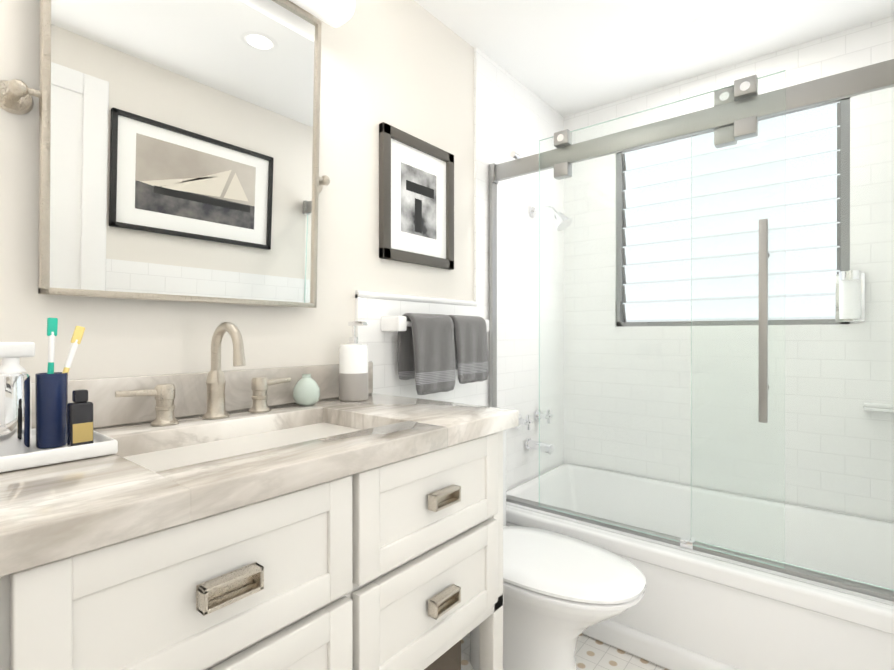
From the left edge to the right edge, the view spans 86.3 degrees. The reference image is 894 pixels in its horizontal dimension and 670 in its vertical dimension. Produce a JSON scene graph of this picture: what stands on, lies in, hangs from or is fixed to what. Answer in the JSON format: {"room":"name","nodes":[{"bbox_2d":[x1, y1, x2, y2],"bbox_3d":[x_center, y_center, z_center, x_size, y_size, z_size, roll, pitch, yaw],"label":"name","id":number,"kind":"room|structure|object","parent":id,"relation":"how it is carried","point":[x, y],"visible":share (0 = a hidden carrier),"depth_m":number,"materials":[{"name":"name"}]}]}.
{"room":"bathroom","nodes":[
{"label":"bathroom","id":0,"kind":"room"},
{"bbox_2d":[0,0,473,381],"bbox_3d":[-0.362,-0.062,1.511,0.100,2.300,3.260,0,0,39],"label":"wall","id":1,"kind":"structure","parent":0,"point":[406,66],"depth_m":1.43,"materials":[{"name":"white paint"}]},
{"bbox_2d":[0,0,329,307],"bbox_3d":[-0.567,-0.472,1.116,0.079,0.793,0.720,0,0,39],"label":"mirror","id":2,"kind":"object","parent":1,"relation":"attached to","point":[178,150],"visible":0.98,"depth_m":1.05,"materials":[{"name":"silver metal"}]},
{"bbox_2d":[31,362,375,428],"bbox_3d":[-0.713,0.139,0.982,0.020,0.100,1.476,0,0,39],"label":"backsplash","id":3,"kind":"structure","parent":1,"relation":"attached to","point":[190,388],"depth_m":1.10,"materials":[{"name":"grey stone"}]},
{"bbox_2d":[286,0,354,26],"bbox_3d":[-0.528,-0.912,1.081,0.182,0.118,0.715,0,0,39],"label":"sconce","id":4,"kind":"object","parent":1,"relation":"attached to","point":[335,13],"visible":0.94,"depth_m":1.27,"materials":[{"name":"white glass"}]},
{"bbox_2d":[379,122,453,269],"bbox_3d":[-0.100,-0.482,1.735,0.023,0.450,0.380,0,0,39],"label":"picture frame","id":5,"kind":"object","parent":1,"relation":"attached to","point":[416,200],"visible":1,"depth_m":1.71,"materials":[{"name":"black wood"}]},
{"bbox_2d":[355,47,563,490],"bbox_3d":[0.179,-0.063,2.089,0.025,2.300,1.480,0,0,39],"label":"wall tile","id":6,"kind":"structure","parent":1,"relation":"attached to","point":[511,113],"depth_m":2.24,"materials":[{"name":"white tile"}]},
{"bbox_2d":[381,313,488,394],"bbox_3d":[-0.010,0.062,1.747,0.124,0.273,0.520,0,0,39],"label":"towel rail","id":7,"kind":"object","parent":6,"relation":"attached to","point":[435,352],"visible":1,"depth_m":1.64,"materials":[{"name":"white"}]},
{"bbox_2d":[397,313,455,394],"bbox_3d":[-0.067,0.066,1.655,0.104,0.281,0.219,0,0,39],"label":"towel","id":8,"kind":"object","parent":7,"relation":"hanging from","point":[426,347],"depth_m":1.61,"materials":[{"name":"grey fabric"}]},
{"bbox_2d":[448,315,488,383],"bbox_3d":[0.071,0.055,1.824,0.104,0.261,0.204,0,0,39],"label":"towel","id":9,"kind":"object","parent":7,"relation":"hanging from","point":[469,332],"depth_m":1.79,"materials":[{"name":"grey fabric"}]},
{"bbox_2d":[517,205,572,453],"bbox_3d":[0.474,-0.038,2.274,0.210,1.206,0.270,0,0,39],"label":"shower fixture","id":10,"kind":"object","parent":6,"relation":"attached to","point":[529,443],"visible":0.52,"depth_m":2.28,"materials":[{"name":"silver metal"}]},
{"bbox_2d":[461,633,667,669],"bbox_3d":[0.266,1.119,1.002,1.720,0.060,3.260,0,0,39],"label":"floor","id":11,"kind":"structure","parent":0,"point":[592,653],"depth_m":1.60,"materials":[{"name":"tile"}]},
{"bbox_2d":[0,422,518,669],"bbox_3d":[-0.496,0.660,0.809,0.564,0.860,1.440,0,0,39],"label":"bathroom vanity","id":12,"kind":"object","parent":11,"relation":"on","point":[329,530],"depth_m":0.73,"materials":[{"name":"white wood"}]},
{"bbox_2d":[0,394,518,561],"bbox_3d":[-0.502,0.211,0.811,0.564,0.042,1.476,0,0,39],"label":"countertop","id":13,"kind":"structure","parent":12,"relation":"on","point":[41,507],"depth_m":0.69,"materials":[{"name":"grey stone"}]},
{"bbox_2d":[0,428,117,472],"bbox_3d":[-0.719,0.178,0.697,0.225,0.022,0.345,0,0,39],"label":"tray","id":14,"kind":"object","parent":13,"relation":"on","point":[100,445],"visible":0.58,"depth_m":0.71,"materials":[{"name":"white ceramic"}]},
{"bbox_2d":[0,371,30,456],"bbox_3d":[-0.683,0.119,0.722,0.080,0.122,0.080,0,0,39],"label":"canister","id":15,"kind":"object","parent":14,"relation":"on","point":[15,417],"visible":0.96,"depth_m":0.71,"materials":[{"name":"silver metal"}]},
{"bbox_2d":[0,342,34,394],"bbox_3d":[-0.729,0.096,0.800,0.052,0.168,0.056,0,0,39],"label":"spray bottle","id":16,"kind":"object","parent":14,"relation":"on","point":[11,353],"visible":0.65,"depth_m":0.79,"materials":[{"name":"white plastic"}]},
{"bbox_2d":[35,318,84,448],"bbox_3d":[-0.633,0.076,0.783,0.041,0.208,0.065,0,0,39],"label":"toothbrush cup","id":17,"kind":"object","parent":14,"relation":"on","point":[51,394],"visible":1,"depth_m":0.76,"materials":[{"name":"blue plastic"}]},
{"bbox_2d":[67,389,92,446],"bbox_3d":[-0.588,0.134,0.766,0.027,0.092,0.030,0,0,39],"label":"bottle","id":18,"kind":"object","parent":14,"relation":"on","point":[80,419],"visible":0.9,"depth_m":0.76,"materials":[{"name":"grey glass"}]},
{"bbox_2d":[115,322,290,425],"bbox_3d":[-0.494,0.079,1.064,0.149,0.218,0.391,0,0,39],"label":"faucet","id":19,"kind":"object","parent":13,"relation":"on","point":[164,394],"visible":1,"depth_m":1.07,"materials":[{"name":"silver metal"}]},
{"bbox_2d":[120,418,363,469],"bbox_3d":[-0.366,0.293,0.957,0.317,0.147,0.517,0,0,39],"label":"sink","id":20,"kind":"object","parent":13,"relation":"in","point":[159,454],"depth_m":1.01,"materials":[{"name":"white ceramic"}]},
{"bbox_2d":[293,373,319,405],"bbox_3d":[-0.378,0.146,1.286,0.072,0.083,0.072,0,0,39],"label":"vase","id":21,"kind":"object","parent":13,"relation":"on","point":[306,390],"visible":1,"depth_m":1.26,"materials":[{"name":"green"}]},
{"bbox_2d":[339,321,367,400],"bbox_3d":[-0.269,0.074,1.390,0.092,0.227,0.084,0,0,39],"label":"soap dispenser","id":22,"kind":"object","parent":13,"relation":"on","point":[353,369],"visible":1,"depth_m":1.36,"materials":[{"name":"grey"}]},
{"bbox_2d":[424,640,460,669],"bbox_3d":[-0.181,0.836,1.198,0.340,0.154,0.280,0,0,39],"label":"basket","id":23,"kind":"object","parent":12,"relation":"on","point":[450,659],"visible":0.1,"depth_m":1.16,"materials":[{"name":"brown wicker"}]},
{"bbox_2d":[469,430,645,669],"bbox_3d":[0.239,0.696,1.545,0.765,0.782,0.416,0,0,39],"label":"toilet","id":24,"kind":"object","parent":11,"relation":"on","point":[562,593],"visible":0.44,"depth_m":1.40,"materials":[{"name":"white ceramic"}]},
{"bbox_2d":[506,464,893,669],"bbox_3d":[0.973,0.898,1.861,1.502,0.380,0.829,0,0,39],"label":"bathtub","id":25,"kind":"object","parent":11,"relation":"on","point":[693,610],"visible":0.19,"depth_m":1.61,"materials":[{"name":"white ceramic"}]},
{"bbox_2d":[489,59,893,601],"bbox_3d":[0.762,-0.042,1.610,1.492,1.496,0.106,0,0,39],"label":"shower door","id":26,"kind":"structure","parent":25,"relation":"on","point":[737,111],"depth_m":1.52,"materials":[{"name":"clear glass"}]},
{"bbox_2d":[414,0,893,116],"bbox_3d":[0.266,-1.241,0.998,1.720,0.060,3.260,0,0,39],"label":"ceiling","id":27,"kind":"structure","parent":0,"point":[564,58],"depth_m":1.93,"materials":[{"name":"white paint"}]},
{"bbox_2d":[564,15,893,521],"bbox_3d":[1.263,-0.063,2.226,1.520,2.300,0.100,0,0,39],"label":"wall","id":28,"kind":"structure","parent":0,"point":[868,44],"depth_m":2.11,"materials":[{"name":"tile"}]},
{"bbox_2d":[616,97,849,326],"bbox_3d":[1.264,-0.503,2.218,0.930,0.920,0.090,0,0,39],"label":"window","id":29,"kind":"structure","parent":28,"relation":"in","point":[804,158],"depth_m":2.16,"materials":[{"name":"white glass"}]},
{"bbox_2d":[835,270,864,321],"bbox_3d":[1.571,-0.150,1.859,0.090,0.195,0.078,0,0,39],"label":"dispenser","id":30,"kind":"object","parent":28,"relation":"attached to","point":[842,314],"depth_m":1.84,"materials":[{"name":"white plastic"}]},
{"bbox_2d":[863,403,893,412],"bbox_3d":[1.653,0.273,1.795,0.130,0.030,0.074,0,0,39],"label":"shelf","id":31,"kind":"object","parent":28,"relation":"attached to","point":[876,407],"depth_m":1.78,"materials":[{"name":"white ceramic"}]}
]}

